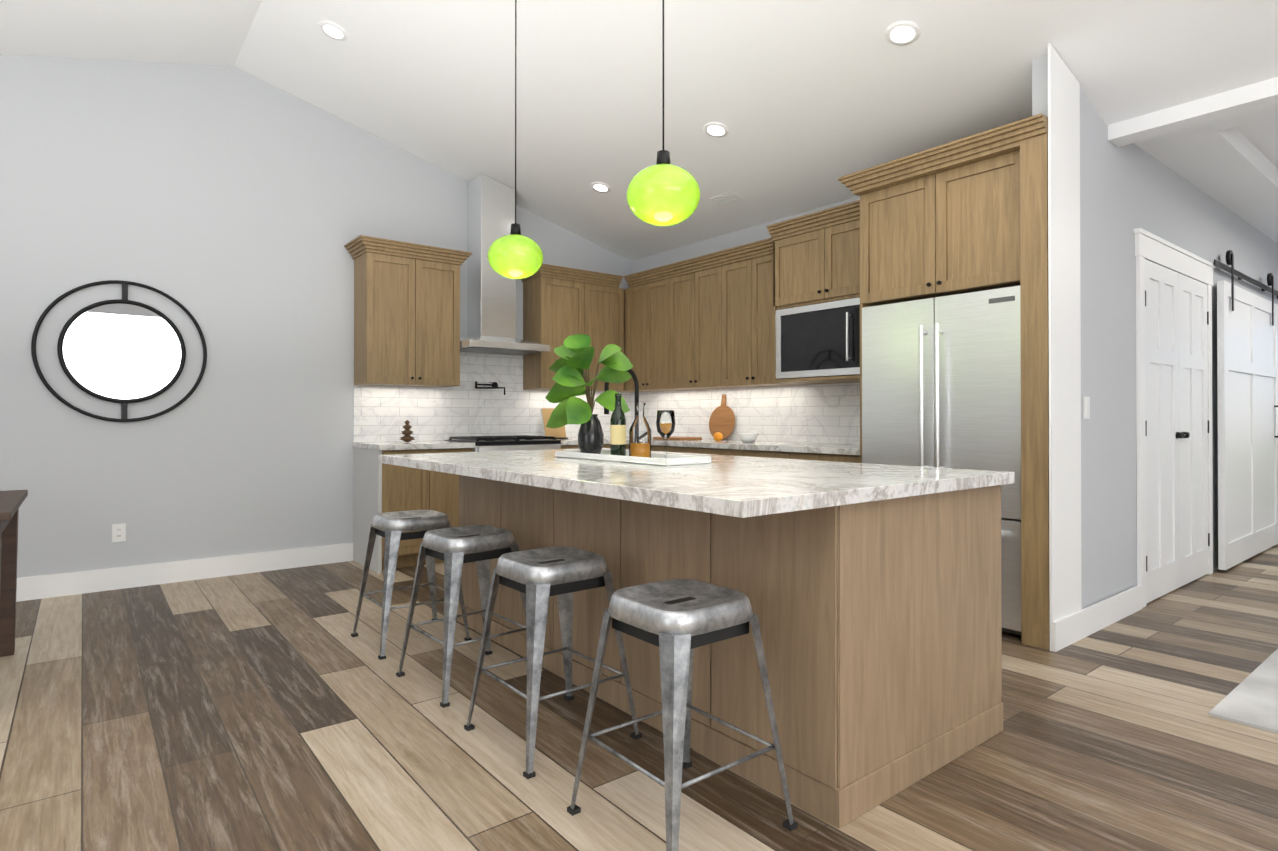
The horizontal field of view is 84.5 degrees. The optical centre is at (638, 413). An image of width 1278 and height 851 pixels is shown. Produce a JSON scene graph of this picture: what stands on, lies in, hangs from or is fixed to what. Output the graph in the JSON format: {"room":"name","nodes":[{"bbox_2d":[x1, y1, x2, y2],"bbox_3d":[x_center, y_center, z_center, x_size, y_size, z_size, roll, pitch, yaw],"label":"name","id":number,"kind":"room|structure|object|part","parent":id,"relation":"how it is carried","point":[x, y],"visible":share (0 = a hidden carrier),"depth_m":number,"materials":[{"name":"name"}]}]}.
{"room":"kitchen","nodes":[
{"label":"kitchen","id":0,"kind":"room"},
{"bbox_2d":[0,0,261,65],"bbox_3d":[-1.569,-1.763,-1.846,6.430,1.728,12.650,0,0,-38],"label":"ceiling","id":1,"kind":"structure","parent":0,"point":[207,32],"depth_m":4.23,"materials":[{"name":"white paint"}]},
{"bbox_2d":[0,54,630,577],"bbox_3d":[-3.993,-0.697,4.200,10.140,3.670,0.150,0,0,-38],"label":"wall","id":2,"kind":"structure","parent":0,"point":[232,210],"depth_m":4.85,"materials":[{"name":"grey paint"}]},
{"bbox_2d":[31,280,206,421],"bbox_3d":[-3.354,-0.405,4.582,0.922,0.922,0.033,0,0,-38],"label":"round mirror","id":3,"kind":"object","parent":2,"relation":"attached to","point":[124,351],"visible":1,"depth_m":4.57,"materials":[{"name":"black metal"}]},
{"bbox_2d":[112,523,125,541],"bbox_3d":[-3.382,0.775,4.571,0.072,0.116,0.008,0,0,-38],"label":"electrical outlet plate","id":4,"kind":"object","parent":2,"relation":"attached to","point":[118,532],"visible":1,"depth_m":4.57,"materials":[{"name":"white plastic"}]},
{"bbox_2d":[16,542,352,601],"bbox_3d":[-5.072,1.063,3.228,7.253,0.140,0.014,0,0,-38],"label":"baseboard","id":5,"kind":"structure","parent":2,"relation":"attached to","point":[81,582],"depth_m":4.75,"materials":[{"name":"white"}]},
{"bbox_2d":[352,247,463,386],"bbox_3d":[-1.836,-0.725,5.592,0.740,1.002,0.317,0,0,-38],"label":"upper cabinet","id":6,"kind":"object","parent":2,"relation":"attached to","point":[406,313],"depth_m":5.44,"materials":[{"name":"brown wood"}]},
{"bbox_2d":[353,338,628,441],"bbox_3d":[-1.160,-0.210,6.336,2.730,0.879,0.012,0,0,-38],"label":"tile backsplash","id":7,"kind":"structure","parent":2,"relation":"attached to","point":[380,413],"depth_m":6.07,"materials":[{"name":"tile"}]},
{"bbox_2d":[475,381,505,394],"bbox_3d":[-1.282,-0.221,6.080,0.251,0.120,0.235,0,0,-38],"label":"pot filler","id":8,"kind":"object","parent":7,"relation":"attached to","point":[494,385],"visible":1,"depth_m":6.04,"materials":[{"name":"black metal"}]},
{"bbox_2d":[460,173,549,354],"bbox_3d":[-1.203,-1.270,5.995,0.740,1.486,0.498,0,0,-38],"label":"hood chimney","id":9,"kind":"object","parent":2,"relation":"attached to","point":[491,310],"visible":0.75,"depth_m":5.96,"materials":[{"name":"silver metal"}]},
{"bbox_2d":[520,264,623,391],"bbox_3d":[-0.600,-0.758,6.571,0.914,1.080,0.317,0,0,-38],"label":"upper cabinet","id":10,"kind":"object","parent":2,"relation":"attached to","point":[559,303],"depth_m":6.37,"materials":[{"name":"brown wood"}]},
{"bbox_2d":[0,544,1277,850],"bbox_3d":[2.607,1.173,1.538,17.200,0.100,12.800,0,0,-38],"label":"floor","id":11,"kind":"structure","parent":0,"point":[278,710],"depth_m":2.39,"materials":[{"name":"brown wood"}]},
{"bbox_2d":[0,490,27,656],"bbox_3d":[-3.421,0.745,2.381,1.990,0.765,1.040,0,0,-38],"label":"sideboard","id":12,"kind":"object","parent":11,"relation":"on","point":[11,501],"visible":1,"depth_m":3.28,"materials":[{"name":"brown wood"}]},
{"bbox_2d":[351,510,471,659],"bbox_3d":[-1.153,0.822,3.551,0.452,0.625,0.452,0,0,-38],"label":"stool","id":13,"kind":"object","parent":11,"relation":"on","point":[389,527],"visible":0.92,"depth_m":3.45,"materials":[{"name":"metal"}]},
{"bbox_2d":[353,441,474,573],"bbox_3d":[-1.752,0.686,5.465,0.737,0.922,0.634,0,0,-38],"label":"base cabinet","id":14,"kind":"object","parent":11,"relation":"on","point":[378,487],"depth_m":5.22,"materials":[{"name":"brown wood"}]},
{"bbox_2d":[399,420,414,441],"bbox_3d":[-1.805,0.137,5.474,0.120,0.175,0.120,0,0,-38],"label":"pine cones","id":15,"kind":"object","parent":14,"relation":"on","point":[407,433],"visible":1,"depth_m":5.45,"materials":[{"name":"brown"}]},
{"bbox_2d":[396,525,541,707],"bbox_3d":[-0.731,0.819,3.018,0.452,0.625,0.452,0,0,-41],"label":"stool","id":16,"kind":"object","parent":11,"relation":"on","point":[450,547],"visible":0.94,"depth_m":2.92,"materials":[{"name":"metal"}]},
{"bbox_2d":[444,435,560,451],"bbox_3d":[-1.131,0.671,5.893,0.760,0.954,0.699,0,0,-38],"label":"range","id":17,"kind":"object","parent":11,"relation":"on","point":[504,443],"visible":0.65,"depth_m":5.70,"materials":[{"name":"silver metal"}]},
{"bbox_2d":[464,546,641,778],"bbox_3d":[-0.308,0.816,2.484,0.452,0.625,0.452,0,0,-39],"label":"stool","id":18,"kind":"object","parent":11,"relation":"on","point":[565,573],"visible":0.98,"depth_m":2.41,"materials":[{"name":"metal"}]},
{"bbox_2d":[549,437,609,448],"bbox_3d":[-0.624,0.692,6.358,0.603,0.922,0.634,0,0,-38],"label":"countertop","id":19,"kind":"structure","parent":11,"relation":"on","point":[570,443],"depth_m":6.05,"materials":[{"name":"white stone"}]},
{"bbox_2d":[541,408,567,438],"bbox_3d":[-0.769,0.092,6.422,0.218,0.277,0.160,0,0,-38],"label":"cookbook stand","id":20,"kind":"object","parent":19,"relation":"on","point":[559,432],"visible":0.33,"depth_m":6.40,"materials":[{"name":"brown wood"}]},
{"bbox_2d":[626,438,661,450],"bbox_3d":[0.263,0.690,6.246,0.634,0.920,0.628,0,0,-38],"label":"base cabinet","id":21,"kind":"object","parent":11,"relation":"on","point":[656,444],"depth_m":5.96,"materials":[{"name":"white stone"}]},
{"bbox_2d":[653,436,701,439],"bbox_3d":[0.337,0.218,6.200,0.260,0.022,0.360,0,0,-38],"label":"cutting board","id":22,"kind":"object","parent":21,"relation":"on","point":[681,438],"visible":0.92,"depth_m":6.08,"materials":[{"name":"brown wood"}]},
{"bbox_2d":[567,579,796,850],"bbox_3d":[0.114,0.813,1.951,0.452,0.625,0.452,0,0,-38],"label":"stool","id":23,"kind":"object","parent":11,"relation":"on","point":[676,621],"visible":1,"depth_m":1.86,"materials":[{"name":"metal"}]},
{"bbox_2d":[662,439,761,454],"bbox_3d":[0.657,0.687,5.749,0.634,0.920,0.640,0,0,-38],"label":"base cabinet","id":24,"kind":"object","parent":11,"relation":"on","point":[704,446],"depth_m":5.64,"materials":[{"name":"white stone"}]},
{"bbox_2d":[714,432,722,440],"bbox_3d":[0.642,0.189,5.702,0.076,0.074,0.076,0,0,-38],"label":"fruit","id":25,"kind":"object","parent":24,"relation":"on","point":[718,436],"visible":1,"depth_m":5.67,"materials":[{"name":"orange food"}]},
{"bbox_2d":[709,394,734,439],"bbox_3d":[0.725,0.030,6.112,0.070,0.397,0.300,0,0,-38],"label":"cutting boards","id":26,"kind":"object","parent":24,"relation":"on","point":[722,419],"visible":0.92,"depth_m":6.10,"materials":[{"name":"brown wood"}]},
{"bbox_2d":[457,476,1004,827],"bbox_3d":[0.166,0.693,3.192,1.010,0.882,2.484,0,0,-38],"label":"kitchen island","id":27,"kind":"object","parent":11,"relation":"on","point":[872,592],"depth_m":2.20,"materials":[{"name":"brown wood"}]},
{"bbox_2d":[379,448,1014,519],"bbox_3d":[-0.006,0.232,3.072,1.400,0.040,2.560,0,0,-38],"label":"island countertop","id":28,"kind":"structure","parent":27,"relation":"on","point":[737,487],"depth_m":2.31,"materials":[{"name":"white stone"}]},
{"bbox_2d":[604,369,646,442],"bbox_3d":[-0.063,-0.021,3.719,0.242,0.470,0.130,0,0,-38],"label":"faucet","id":29,"kind":"object","parent":28,"relation":"on","point":[634,377],"visible":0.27,"depth_m":3.79,"materials":[{"name":"black metal"}]},
{"bbox_2d":[555,450,710,465],"bbox_3d":[-0.053,0.198,3.212,0.255,0.028,0.845,0,0,-38],"label":"tray","id":30,"kind":"object","parent":28,"relation":"on","point":[657,459],"visible":0.83,"depth_m":3.04,"materials":[{"name":"white ceramic"}]},
{"bbox_2d":[545,334,632,453],"bbox_3d":[-0.258,-0.091,3.450,0.393,0.590,0.358,0,0,-38],"label":"fiddle-leaf fig plant","id":31,"kind":"object","parent":30,"relation":"on","point":[575,353],"visible":0.94,"depth_m":3.41,"materials":[{"name":"green plant"}]},
{"bbox_2d":[610,394,625,455],"bbox_3d":[-0.097,0.055,3.268,0.074,0.295,0.073,0,0,-38],"label":"wine bottle","id":32,"kind":"object","parent":30,"relation":"on","point":[618,432],"visible":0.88,"depth_m":3.24,"materials":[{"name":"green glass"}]},
{"bbox_2d":[629,403,650,457],"bbox_3d":[0.006,0.077,3.139,0.100,0.250,0.098,0,0,-38],"label":"glass decanter","id":33,"kind":"object","parent":30,"relation":"on","point":[636,449],"visible":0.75,"depth_m":3.13,"materials":[{"name":"orange"}]},
{"bbox_2d":[656,410,675,458],"bbox_3d":[0.114,0.094,3.002,0.084,0.215,0.084,0,0,-38],"label":"wine glass","id":34,"kind":"object","parent":30,"relation":"on","point":[665,430],"visible":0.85,"depth_m":2.98,"materials":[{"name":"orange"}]},
{"bbox_2d":[718,441,781,457],"bbox_3d":[1.054,0.684,5.247,0.634,0.920,0.640,0,0,-38],"label":"base cabinet","id":35,"kind":"object","parent":11,"relation":"on","point":[767,449],"depth_m":5.11,"materials":[{"name":"white stone"}]},
{"bbox_2d":[737,433,758,441],"bbox_3d":[0.852,0.190,5.485,0.170,0.070,0.170,0,0,-38],"label":"bowl","id":36,"kind":"object","parent":35,"relation":"on","point":[747,437],"visible":1,"depth_m":5.43,"materials":[{"name":"white ceramic"}]},
{"bbox_2d":[782,442,859,462],"bbox_3d":[1.450,0.681,4.747,0.634,0.920,0.635,0,0,-38],"label":"base cabinet","id":37,"kind":"object","parent":11,"relation":"on","point":[818,451],"depth_m":4.65,"materials":[{"name":"white stone"}]},
{"bbox_2d":[834,113,1049,649],"bbox_3d":[1.883,-0.143,4.041,0.836,2.560,1.151,0,0,-38],"label":"tall cabinet","id":38,"kind":"object","parent":11,"relation":"on","point":[968,214],"depth_m":3.67,"materials":[{"name":"brown wood"}]},
{"bbox_2d":[862,286,1021,635],"bbox_3d":[1.875,0.250,4.053,0.792,1.775,0.915,0,0,-38],"label":"fridge","id":39,"kind":"object","parent":11,"relation":"on","point":[941,382],"visible":0.31,"depth_m":3.76,"materials":[{"name":"silver metal"}]},
{"bbox_2d":[1209,649,1277,733],"bbox_3d":[4.184,1.125,3.010,3.700,0.011,1.950,0,0,-38],"label":"rug","id":40,"kind":"object","parent":11,"relation":"on","point":[1251,700],"visible":1,"depth_m":2.73,"materials":[{"name":"white fabric"}]},
{"bbox_2d":[631,196,859,443],"bbox_3d":[1.268,-0.242,5.606,0.140,2.778,4.170,0,0,-38],"label":"wall","id":41,"kind":"structure","parent":0,"point":[732,240],"depth_m":6.25,"materials":[{"name":"grey paint"}]},
{"bbox_2d":[624,266,674,391],"bbox_3d":[0.194,-0.758,6.576,0.317,1.080,0.646,0,0,-38],"label":"upper cabinet","id":42,"kind":"object","parent":41,"relation":"attached to","point":[646,299],"depth_m":6.47,"materials":[{"name":"brown wood"}]},
{"bbox_2d":[668,251,719,389],"bbox_3d":[0.596,-0.761,6.069,0.317,1.080,0.648,0,0,-38],"label":"upper cabinet","id":43,"kind":"object","parent":41,"relation":"attached to","point":[702,322],"depth_m":5.97,"materials":[{"name":"brown wood"}]},
{"bbox_2d":[629,382,859,443],"bbox_3d":[0.905,0.004,5.943,0.012,0.448,3.190,0,0,-38],"label":"tile backsplash","id":44,"kind":"structure","parent":41,"relation":"attached to","point":[819,413],"depth_m":5.72,"materials":[{"name":"tile"}]},
{"bbox_2d":[720,238,805,387],"bbox_3d":[0.998,-0.764,5.561,0.317,1.080,0.649,0,0,-38],"label":"upper cabinet","id":45,"kind":"object","parent":41,"relation":"attached to","point":[746,272],"depth_m":5.49,"materials":[{"name":"brown wood"}]},
{"bbox_2d":[770,209,833,383],"bbox_3d":[1.433,-0.792,4.908,0.448,1.131,0.905,0,0,-38],"label":"upper cabinet","id":46,"kind":"object","parent":41,"relation":"attached to","point":[803,247],"depth_m":4.92,"materials":[{"name":"brown wood"}]},
{"bbox_2d":[775,297,859,378],"bbox_3d":[1.411,-0.502,4.889,0.469,0.501,0.859,0,0,-38],"label":"built-in microwave","id":47,"kind":"object","parent":46,"relation":"in","point":[818,340],"visible":0.67,"depth_m":4.81,"materials":[{"name":"silver metal"}]},
{"bbox_2d":[234,0,1277,260],"bbox_3d":[5.175,-2.090,3.493,10.770,1.012,12.650,0,0,-38],"label":"ceiling","id":48,"kind":"structure","parent":0,"point":[550,110],"depth_m":4.22,"materials":[{"name":"white paint"}]},
{"bbox_2d":[319,21,347,40],"bbox_3d":[-1.894,-2.371,4.360,0.165,0.048,0.170,0,0,-38],"label":"recessed light","id":49,"kind":"object","parent":48,"relation":"in","point":[332,30],"visible":0.92,"depth_m":4.35,"materials":[{"name":"white"}]},
{"bbox_2d":[487,0,542,278],"bbox_3d":[-0.638,-1.470,3.639,0.286,1.545,0.286,0,0,-38],"label":"pendant light","id":50,"kind":"object","parent":48,"relation":"hanging from","point":[515,254],"visible":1,"depth_m":3.54,"materials":[{"name":"green glass"}]},
{"bbox_2d":[591,182,610,192],"bbox_3d":[-0.311,-1.840,5.724,0.165,0.048,0.170,0,0,-38],"label":"recessed light","id":51,"kind":"object","parent":48,"relation":"in","point":[600,187],"visible":0.92,"depth_m":5.71,"materials":[{"name":"white"}]},
{"bbox_2d":[626,0,699,225],"bbox_3d":[0.094,-1.488,2.714,0.286,1.520,0.286,0,0,-38],"label":"pendant light","id":52,"kind":"object","parent":48,"relation":"hanging from","point":[663,191],"visible":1,"depth_m":2.62,"materials":[{"name":"green glass"}]},
{"bbox_2d":[704,122,728,137],"bbox_3d":[0.506,-1.859,4.611,0.165,0.048,0.170,0,0,-38],"label":"recessed light","id":53,"kind":"object","parent":48,"relation":"in","point":[716,129],"visible":1,"depth_m":4.60,"materials":[{"name":"white"}]},
{"bbox_2d":[709,191,743,206],"bbox_3d":[0.683,-1.681,5.516,0.140,0.040,0.240,0,0,-38],"label":"ceiling vent","id":54,"kind":"object","parent":48,"relation":"in","point":[717,198],"visible":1,"depth_m":5.51,"materials":[{"name":"white metal"}]},
{"bbox_2d":[885,21,920,45],"bbox_3d":[1.308,-1.883,3.486,0.165,0.048,0.170,0,0,-38],"label":"recessed light","id":55,"kind":"object","parent":48,"relation":"in","point":[900,33],"visible":1,"depth_m":3.48,"materials":[{"name":"white"}]},
{"bbox_2d":[1108,77,1277,146],"bbox_3d":[3.790,-1.549,2.444,0.160,0.085,3.728,0,0,-38],"label":"header beam","id":56,"kind":"structure","parent":48,"relation":"attached to","point":[1254,97],"depth_m":3.57,"materials":[{"name":"white paint"}]},
{"bbox_2d":[1032,55,1277,608],"bbox_3d":[5.087,-0.328,5.907,7.900,2.952,0.100,0,0,-38],"label":"wall","id":57,"kind":"structure","parent":0,"point":[1126,191],"depth_m":3.94,"materials":[{"name":"grey paint"}]},
{"bbox_2d":[1048,43,1081,650],"bbox_3d":[2.106,-0.320,3.473,0.355,2.908,0.012,0,0,-38],"label":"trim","id":58,"kind":"structure","parent":57,"relation":"attached to","point":[1065,592],"depth_m":3.45,"materials":[{"name":"white"}]},
{"bbox_2d":[1083,396,1089,418],"bbox_3d":[2.322,-0.030,3.645,0.072,0.116,0.009,0,0,-38],"label":"light switch","id":59,"kind":"object","parent":57,"relation":"attached to","point":[1086,407],"visible":0.93,"depth_m":3.63,"materials":[{"name":"white plastic"}]},
{"bbox_2d":[1053,584,1141,651],"bbox_3d":[2.451,1.065,3.721,1.215,0.140,0.013,0,0,-38],"label":"baseboard","id":60,"kind":"structure","parent":57,"relation":"attached to","point":[1072,628],"depth_m":3.65,"materials":[{"name":"white wood"}]},
{"bbox_2d":[1134,228,1214,607],"bbox_3d":[3.518,0.033,4.575,1.580,2.215,0.034,0,0,-38],"label":"door frame","id":61,"kind":"structure","parent":57,"relation":"attached to","point":[1151,247],"depth_m":4.15,"materials":[{"name":"white wood"}]},
{"bbox_2d":[1145,259,1209,602],"bbox_3d":[3.525,0.106,4.566,1.336,2.044,0.055,0,0,-38],"label":"double door","id":62,"kind":"structure","parent":57,"relation":"in","point":[1177,420],"depth_m":4.52,"materials":[{"name":"white wood"}]},
{"bbox_2d":[1213,250,1277,569],"bbox_3d":[5.030,-0.038,5.710,2.330,2.329,0.131,0,0,-38],"label":"sliding barn door","id":63,"kind":"structure","parent":57,"relation":"in","point":[1247,359],"depth_m":5.47,"materials":[{"name":"white wood"}]},
{"bbox_3d":[5.015,-0.978,5.735,2.330,0.449,0.082,0,0,-38],"label":"barn door rail hardware","id":64,"kind":"part","parent":63,"relation":"part of","materials":[{"name":"black metal"}]}
]}

